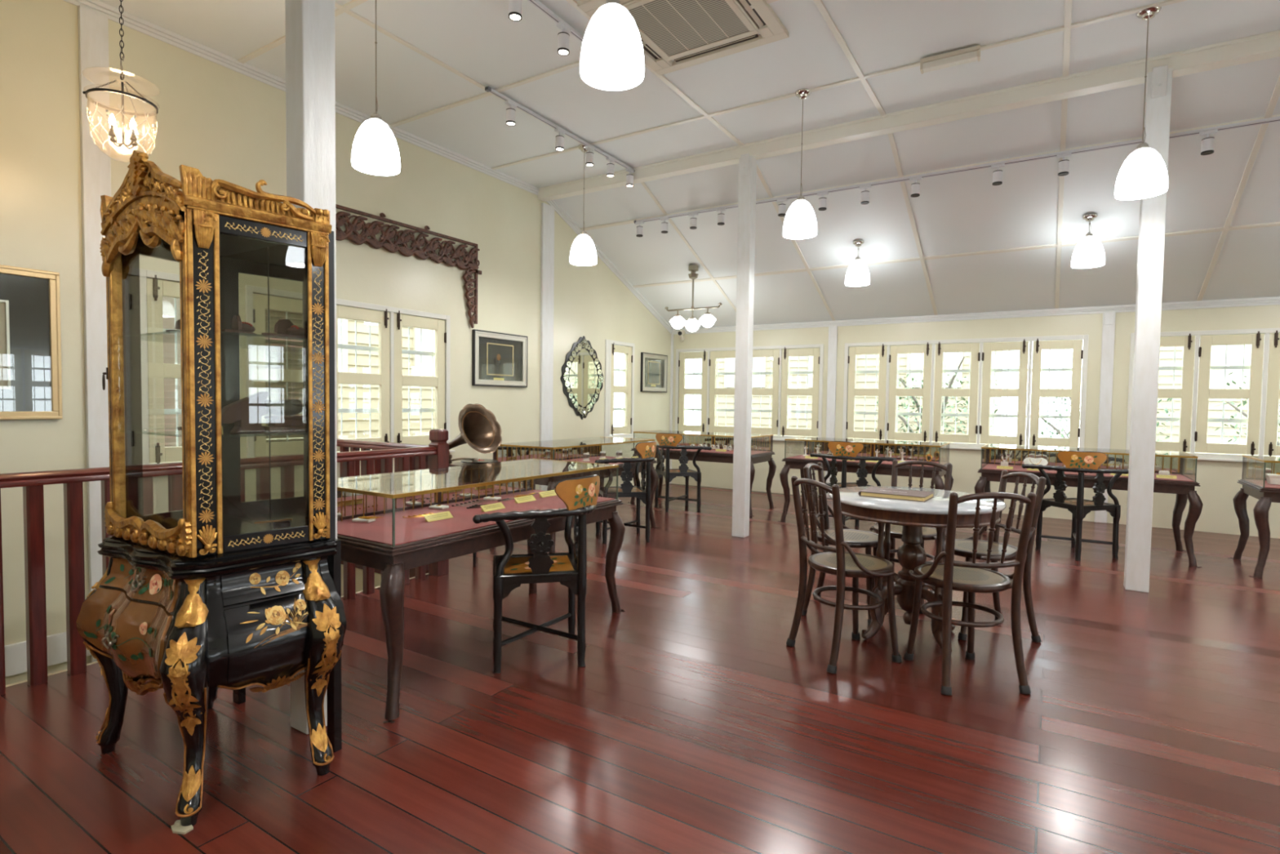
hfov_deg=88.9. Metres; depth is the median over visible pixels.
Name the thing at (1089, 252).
pendant lamp
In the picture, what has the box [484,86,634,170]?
track
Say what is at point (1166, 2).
trim
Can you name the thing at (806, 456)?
label card
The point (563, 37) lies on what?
track spotlight
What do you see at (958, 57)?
diffuser
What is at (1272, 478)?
box
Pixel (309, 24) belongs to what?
column
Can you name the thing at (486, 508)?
label card
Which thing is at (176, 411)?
grille
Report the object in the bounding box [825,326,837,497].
trim
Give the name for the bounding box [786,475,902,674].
bentwood chair
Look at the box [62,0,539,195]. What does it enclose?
trim
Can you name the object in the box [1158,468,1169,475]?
block
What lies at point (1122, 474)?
label card
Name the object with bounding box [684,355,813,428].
grille
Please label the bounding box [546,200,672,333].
trim
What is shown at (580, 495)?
chair
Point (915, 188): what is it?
track spotlight
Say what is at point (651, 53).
outlet
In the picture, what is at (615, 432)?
window
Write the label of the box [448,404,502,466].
gramophone
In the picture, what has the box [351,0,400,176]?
pendant lamp
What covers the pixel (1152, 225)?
column
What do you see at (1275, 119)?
track
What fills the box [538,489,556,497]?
label card
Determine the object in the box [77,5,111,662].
column
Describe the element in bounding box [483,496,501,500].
pad
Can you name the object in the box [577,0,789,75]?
air conditioner
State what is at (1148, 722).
floor
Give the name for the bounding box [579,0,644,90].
pendant lamp
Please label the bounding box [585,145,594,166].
track spotlight
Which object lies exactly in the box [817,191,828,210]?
track spotlight
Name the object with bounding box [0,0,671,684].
wall
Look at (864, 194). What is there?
track spotlight
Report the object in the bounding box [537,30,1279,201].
beam
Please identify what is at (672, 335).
trim
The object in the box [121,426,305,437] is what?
glass shelf
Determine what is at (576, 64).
trim
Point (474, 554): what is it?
table
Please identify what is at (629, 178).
track spotlight
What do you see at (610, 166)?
track spotlight
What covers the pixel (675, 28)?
grille
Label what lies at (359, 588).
wall
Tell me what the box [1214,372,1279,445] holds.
tree
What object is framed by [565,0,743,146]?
trim
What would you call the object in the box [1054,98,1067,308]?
trim
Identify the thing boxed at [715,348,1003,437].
neighbouring house
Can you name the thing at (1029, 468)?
label card
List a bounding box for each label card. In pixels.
[423,511,453,521]
[480,502,505,511]
[514,494,536,503]
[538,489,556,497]
[715,448,726,451]
[804,455,817,458]
[865,460,878,462]
[996,465,1013,469]
[1026,467,1044,471]
[1110,473,1128,475]
[1155,474,1177,479]
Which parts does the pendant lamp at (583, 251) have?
lamp shade, cord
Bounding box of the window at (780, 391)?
[675,343,823,441]
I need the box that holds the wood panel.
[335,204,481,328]
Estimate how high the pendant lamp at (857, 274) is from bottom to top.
0.451 m
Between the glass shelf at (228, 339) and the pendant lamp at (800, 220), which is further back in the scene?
the pendant lamp at (800, 220)
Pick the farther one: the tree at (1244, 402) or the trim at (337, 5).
the tree at (1244, 402)
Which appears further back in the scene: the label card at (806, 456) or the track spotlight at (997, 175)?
the label card at (806, 456)
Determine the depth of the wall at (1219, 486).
7.29 m
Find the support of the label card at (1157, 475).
on the table at (1177, 463)
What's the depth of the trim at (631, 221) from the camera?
5.80 m
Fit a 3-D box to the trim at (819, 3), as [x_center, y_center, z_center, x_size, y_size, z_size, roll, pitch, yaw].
[-0.210,-2.421,1.834,0.038,0.012,8.200,2,3,32]
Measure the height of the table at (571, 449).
0.879 m
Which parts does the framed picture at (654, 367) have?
frame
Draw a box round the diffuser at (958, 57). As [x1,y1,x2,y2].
[922,50,977,72]
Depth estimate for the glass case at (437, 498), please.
3.38 m
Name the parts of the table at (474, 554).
leg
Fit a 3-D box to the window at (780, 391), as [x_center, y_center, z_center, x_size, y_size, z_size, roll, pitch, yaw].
[1.506,-0.485,9.336,2.310,1.312,0.150,2,3,32]
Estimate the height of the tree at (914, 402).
4.795 m
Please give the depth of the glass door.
2.42 m
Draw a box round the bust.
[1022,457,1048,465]
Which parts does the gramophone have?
tone arm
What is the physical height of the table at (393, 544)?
0.879 m
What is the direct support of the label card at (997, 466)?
on the table at (1177, 463)
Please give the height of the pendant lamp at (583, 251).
1.070 m
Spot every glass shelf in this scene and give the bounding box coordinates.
[120,329,304,346]
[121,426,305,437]
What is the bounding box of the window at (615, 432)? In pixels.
[608,339,636,438]
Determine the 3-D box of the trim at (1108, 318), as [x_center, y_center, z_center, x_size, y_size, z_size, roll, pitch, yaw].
[5.030,-0.093,7.061,0.110,2.270,0.048,2,3,32]
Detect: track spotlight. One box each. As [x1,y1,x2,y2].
[504,100,516,125]
[508,0,521,21]
[554,128,564,151]
[556,21,570,55]
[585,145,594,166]
[605,156,614,177]
[626,168,634,186]
[635,221,644,237]
[660,217,669,233]
[688,212,697,229]
[715,208,726,225]
[777,198,787,216]
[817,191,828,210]
[859,184,871,204]
[909,176,921,197]
[991,163,1004,185]
[1056,152,1071,176]
[1199,128,1217,155]
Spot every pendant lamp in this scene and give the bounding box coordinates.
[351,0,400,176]
[569,144,596,266]
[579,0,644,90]
[664,264,722,332]
[782,88,817,239]
[844,240,870,286]
[1071,213,1105,268]
[1114,6,1168,199]
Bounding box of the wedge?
[171,819,193,834]
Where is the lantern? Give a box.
[82,0,159,163]
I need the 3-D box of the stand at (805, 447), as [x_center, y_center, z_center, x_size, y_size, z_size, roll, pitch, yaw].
[1.824,0.262,7.187,0.062,0.111,0.062,2,3,32]
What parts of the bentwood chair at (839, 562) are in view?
leg, crest rail, rail, leg, seat panel, leg, leg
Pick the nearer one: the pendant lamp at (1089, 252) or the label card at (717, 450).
the pendant lamp at (1089, 252)
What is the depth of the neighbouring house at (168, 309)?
9.62 m
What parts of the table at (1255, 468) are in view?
leg, frame, table frame, glass, leg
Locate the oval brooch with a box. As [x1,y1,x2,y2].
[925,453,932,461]
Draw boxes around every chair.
[472,474,599,673]
[595,440,656,543]
[654,432,711,512]
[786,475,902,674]
[801,462,884,625]
[809,440,896,528]
[866,459,952,613]
[903,492,1036,695]
[930,470,1045,642]
[1022,450,1128,560]
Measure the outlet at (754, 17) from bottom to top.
0.030 m
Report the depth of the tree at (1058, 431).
10.45 m
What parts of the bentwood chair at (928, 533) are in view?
leg, leg, seat panel, crest rail, leg, leg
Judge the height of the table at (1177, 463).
0.879 m
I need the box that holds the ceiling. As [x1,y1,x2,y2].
[97,0,1279,328]
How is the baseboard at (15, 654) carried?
attached to the wall at (222, 122)
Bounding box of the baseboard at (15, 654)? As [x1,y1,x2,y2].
[4,631,91,677]
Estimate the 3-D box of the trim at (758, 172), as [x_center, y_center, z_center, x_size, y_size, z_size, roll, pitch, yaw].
[1.784,-1.978,7.334,0.038,1.257,2.960,2,3,32]
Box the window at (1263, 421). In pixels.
[1125,328,1279,462]
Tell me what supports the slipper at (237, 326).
on the display cabinet
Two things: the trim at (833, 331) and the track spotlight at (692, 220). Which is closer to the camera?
the track spotlight at (692, 220)
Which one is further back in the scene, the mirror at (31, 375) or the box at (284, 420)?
the mirror at (31, 375)
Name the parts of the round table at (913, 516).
leg, leg, leg, leg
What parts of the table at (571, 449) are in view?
frame, leg, glass, table frame, leg, leg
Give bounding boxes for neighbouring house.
[162,296,435,446]
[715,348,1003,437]
[1155,339,1279,453]
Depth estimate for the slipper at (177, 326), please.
2.09 m
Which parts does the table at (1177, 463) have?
leg, glass, leg, frame, glass, table frame, leg, glass, leg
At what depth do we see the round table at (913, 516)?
3.39 m
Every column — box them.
[284,0,337,733]
[731,153,756,537]
[1123,65,1172,592]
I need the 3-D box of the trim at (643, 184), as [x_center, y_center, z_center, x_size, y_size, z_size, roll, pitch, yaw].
[0.744,-2.018,7.990,0.038,1.257,2.960,2,3,32]
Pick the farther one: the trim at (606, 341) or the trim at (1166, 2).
the trim at (606, 341)
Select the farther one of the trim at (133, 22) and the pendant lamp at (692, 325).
the pendant lamp at (692, 325)
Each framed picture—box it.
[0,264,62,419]
[471,328,527,387]
[640,351,667,392]
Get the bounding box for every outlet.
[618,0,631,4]
[640,39,661,59]
[674,34,758,62]
[738,0,766,28]
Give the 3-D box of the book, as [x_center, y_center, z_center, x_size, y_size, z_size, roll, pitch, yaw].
[1.380,0.361,3.518,0.337,0.027,0.236,2,3,35]
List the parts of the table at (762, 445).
leg, leg, table frame, glass, frame, leg, leg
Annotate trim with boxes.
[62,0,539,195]
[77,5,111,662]
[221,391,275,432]
[237,0,368,63]
[334,0,626,168]
[389,0,778,127]
[491,0,1187,169]
[538,202,554,490]
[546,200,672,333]
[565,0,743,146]
[580,114,1279,231]
[604,339,608,436]
[632,222,1279,288]
[640,182,736,312]
[669,334,673,483]
[671,296,1279,334]
[756,164,835,320]
[813,0,886,115]
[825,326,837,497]
[887,133,937,315]
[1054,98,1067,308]
[1062,0,1072,77]
[1094,312,1115,523]
[1196,75,1279,301]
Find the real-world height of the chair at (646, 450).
0.899 m
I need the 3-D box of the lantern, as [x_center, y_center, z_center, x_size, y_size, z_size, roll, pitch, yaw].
[-2.569,-1.919,3.235,0.304,1.189,0.304,2,3,32]
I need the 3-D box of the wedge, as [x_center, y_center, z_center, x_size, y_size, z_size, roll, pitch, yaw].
[-1.321,1.151,1.883,0.066,0.015,0.046,2,3,32]
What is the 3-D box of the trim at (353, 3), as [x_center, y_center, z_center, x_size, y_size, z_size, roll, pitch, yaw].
[1.366,-2.403,1.951,9.930,0.013,0.038,2,3,32]
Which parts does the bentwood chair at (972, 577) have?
leg, leg, seat panel, leg, rail, crest rail, leg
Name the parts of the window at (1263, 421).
sash, sill, sash, sash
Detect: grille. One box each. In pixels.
[163,297,435,446]
[613,353,626,426]
[627,0,749,56]
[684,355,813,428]
[1156,344,1279,454]
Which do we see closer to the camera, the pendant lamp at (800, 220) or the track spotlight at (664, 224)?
the pendant lamp at (800, 220)
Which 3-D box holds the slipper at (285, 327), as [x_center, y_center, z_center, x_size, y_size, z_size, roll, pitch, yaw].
[-1.198,-0.333,2.204,0.072,0.064,0.148,2,2,25]
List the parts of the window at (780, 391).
sash, sash, sash, sill, sash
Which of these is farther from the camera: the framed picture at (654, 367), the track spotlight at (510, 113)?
the framed picture at (654, 367)
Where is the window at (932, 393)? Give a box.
[842,334,1088,449]
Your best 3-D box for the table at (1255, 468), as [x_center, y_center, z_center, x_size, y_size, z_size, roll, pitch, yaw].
[5.460,0.704,4.747,1.634,0.879,0.748,2,3,32]
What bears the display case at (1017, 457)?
on the table at (1177, 463)
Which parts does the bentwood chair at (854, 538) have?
leg, crest rail, leg, seat panel, leg, leg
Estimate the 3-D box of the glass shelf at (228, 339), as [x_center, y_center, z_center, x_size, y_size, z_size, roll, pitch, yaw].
[-1.466,-0.302,2.244,0.634,0.007,0.370,2,3,32]
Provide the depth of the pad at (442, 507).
3.39 m
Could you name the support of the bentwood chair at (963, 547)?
on the floor
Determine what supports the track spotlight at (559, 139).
attached to the track at (488, 89)
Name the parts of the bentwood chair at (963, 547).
leg, seat panel, leg, rail, crest rail, leg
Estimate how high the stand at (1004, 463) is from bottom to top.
0.130 m
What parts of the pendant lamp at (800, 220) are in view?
lamp shade, cord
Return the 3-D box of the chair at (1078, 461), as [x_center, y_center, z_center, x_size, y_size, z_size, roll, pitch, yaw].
[3.726,0.637,5.557,0.621,0.899,0.593,0,2,-13]
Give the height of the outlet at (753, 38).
0.030 m
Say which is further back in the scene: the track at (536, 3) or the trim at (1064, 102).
the trim at (1064, 102)
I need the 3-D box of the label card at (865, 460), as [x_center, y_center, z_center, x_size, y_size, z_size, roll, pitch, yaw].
[2.323,0.337,6.520,0.130,0.024,0.026,2,3,32]
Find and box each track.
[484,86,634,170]
[527,0,584,43]
[633,115,1279,223]
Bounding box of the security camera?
[677,329,685,342]
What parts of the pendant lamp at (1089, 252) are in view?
lamp shade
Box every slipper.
[165,319,180,331]
[220,315,255,333]
[261,319,304,337]
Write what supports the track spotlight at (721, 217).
hanging from the track at (1275, 119)
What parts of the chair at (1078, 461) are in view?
leg, arm post, leg, arm rail, seat panel, seat frame, leg, arm post, leg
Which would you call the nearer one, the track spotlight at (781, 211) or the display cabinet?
the display cabinet
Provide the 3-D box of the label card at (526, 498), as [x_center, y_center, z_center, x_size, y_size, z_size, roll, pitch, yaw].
[-0.646,0.406,3.676,0.032,0.029,0.150,2,3,32]
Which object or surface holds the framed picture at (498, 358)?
attached to the wall at (222, 122)
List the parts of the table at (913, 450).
leg, leg, table frame, glass, frame, leg, glass, leg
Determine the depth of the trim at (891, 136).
6.39 m
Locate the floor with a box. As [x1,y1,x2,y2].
[0,483,1279,853]
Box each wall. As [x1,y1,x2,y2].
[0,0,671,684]
[5,564,428,687]
[671,304,1279,538]
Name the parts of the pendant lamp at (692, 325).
globe, globe, rod, globe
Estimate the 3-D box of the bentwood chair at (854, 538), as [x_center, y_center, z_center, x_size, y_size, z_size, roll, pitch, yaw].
[1.225,0.674,3.917,0.466,0.889,0.447,2,3,28]
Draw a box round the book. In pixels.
[857,486,934,502]
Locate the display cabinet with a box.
[75,150,346,826]
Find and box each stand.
[582,452,590,461]
[599,450,605,458]
[615,449,622,457]
[802,445,808,455]
[898,450,905,461]
[1000,453,1009,466]
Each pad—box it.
[351,517,375,522]
[428,504,448,509]
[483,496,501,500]
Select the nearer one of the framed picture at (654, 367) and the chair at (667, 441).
the chair at (667, 441)
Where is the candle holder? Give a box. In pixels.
[108,81,137,149]
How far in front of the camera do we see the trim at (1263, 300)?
7.54 m
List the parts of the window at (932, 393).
sash, sash, sash, sill, sash, sash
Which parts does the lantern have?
bulb, chain, smoke lid, bulb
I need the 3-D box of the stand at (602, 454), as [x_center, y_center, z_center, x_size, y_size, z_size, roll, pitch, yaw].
[-0.368,0.275,6.444,0.072,0.082,0.072,2,3,32]
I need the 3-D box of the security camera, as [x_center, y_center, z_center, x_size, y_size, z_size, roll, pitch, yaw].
[0.625,-1.359,9.721,0.083,0.180,0.234,2,2,19]
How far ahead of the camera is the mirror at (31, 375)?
3.70 m
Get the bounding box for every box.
[262,399,305,432]
[1265,472,1279,484]
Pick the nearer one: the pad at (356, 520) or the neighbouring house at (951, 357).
the pad at (356, 520)
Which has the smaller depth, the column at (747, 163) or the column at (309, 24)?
the column at (309, 24)
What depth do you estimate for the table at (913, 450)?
6.76 m
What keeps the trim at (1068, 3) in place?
attached to the ceiling
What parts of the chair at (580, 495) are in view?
leg, leg, arm post, arm rail, seat frame, seat panel, arm post, leg, leg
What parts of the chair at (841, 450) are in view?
arm post, leg, seat frame, seat panel, arm rail, leg, arm post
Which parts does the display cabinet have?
leg, drawer handle, drawer, drawer handle, drawer, gilt cornice, door, frame, leg, leg, gilt cornice, gilt moulding, frame, panel, panel, leg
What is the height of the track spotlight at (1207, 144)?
0.160 m
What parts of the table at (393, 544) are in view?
rod, rod, rod, leg, rod, rod, frame, glass, table frame, leg, leg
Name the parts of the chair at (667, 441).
leg, arm post, leg, seat frame, seat panel, arm rail, leg, arm post, leg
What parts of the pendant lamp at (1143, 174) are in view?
lamp shade, cord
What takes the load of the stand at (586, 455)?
on the table at (571, 449)
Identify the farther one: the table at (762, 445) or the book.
the table at (762, 445)
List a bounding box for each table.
[337,457,625,723]
[472,545,506,567]
[493,436,658,553]
[630,430,776,515]
[778,436,953,521]
[828,486,1006,652]
[974,443,1203,567]
[1228,454,1279,577]
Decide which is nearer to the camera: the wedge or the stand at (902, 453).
the wedge
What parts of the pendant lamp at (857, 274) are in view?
lamp shade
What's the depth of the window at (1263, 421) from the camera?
6.58 m
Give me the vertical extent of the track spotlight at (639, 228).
0.160 m
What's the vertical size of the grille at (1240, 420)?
1.200 m
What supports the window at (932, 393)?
in the wall at (1219, 486)
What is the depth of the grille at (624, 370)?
8.93 m
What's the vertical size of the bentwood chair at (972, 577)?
0.889 m
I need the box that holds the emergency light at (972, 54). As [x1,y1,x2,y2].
[920,44,980,74]
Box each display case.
[676,435,769,449]
[807,441,939,460]
[991,448,1177,472]
[1248,457,1279,478]
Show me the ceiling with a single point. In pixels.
(959, 212)
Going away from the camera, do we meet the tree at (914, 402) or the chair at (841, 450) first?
the chair at (841, 450)
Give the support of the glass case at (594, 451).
on the table at (571, 449)
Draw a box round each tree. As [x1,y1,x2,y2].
[875,355,1007,438]
[1026,390,1177,447]
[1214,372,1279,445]
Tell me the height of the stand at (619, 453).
0.082 m
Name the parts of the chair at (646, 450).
leg, leg, arm post, seat panel, seat frame, arm rail, arm post, leg, leg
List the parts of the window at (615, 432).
sash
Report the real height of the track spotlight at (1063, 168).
0.160 m
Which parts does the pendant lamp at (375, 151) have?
lamp shade, cord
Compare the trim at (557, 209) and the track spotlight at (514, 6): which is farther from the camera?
the trim at (557, 209)
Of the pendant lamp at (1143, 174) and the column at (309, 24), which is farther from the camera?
the pendant lamp at (1143, 174)
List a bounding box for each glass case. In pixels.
[337,479,531,517]
[497,445,599,462]
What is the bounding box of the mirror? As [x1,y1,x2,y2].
[560,335,604,419]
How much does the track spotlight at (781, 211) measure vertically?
0.160 m
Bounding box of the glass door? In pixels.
[223,244,305,526]
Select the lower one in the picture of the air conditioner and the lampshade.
the lampshade
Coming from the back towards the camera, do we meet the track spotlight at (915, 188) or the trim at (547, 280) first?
the trim at (547, 280)

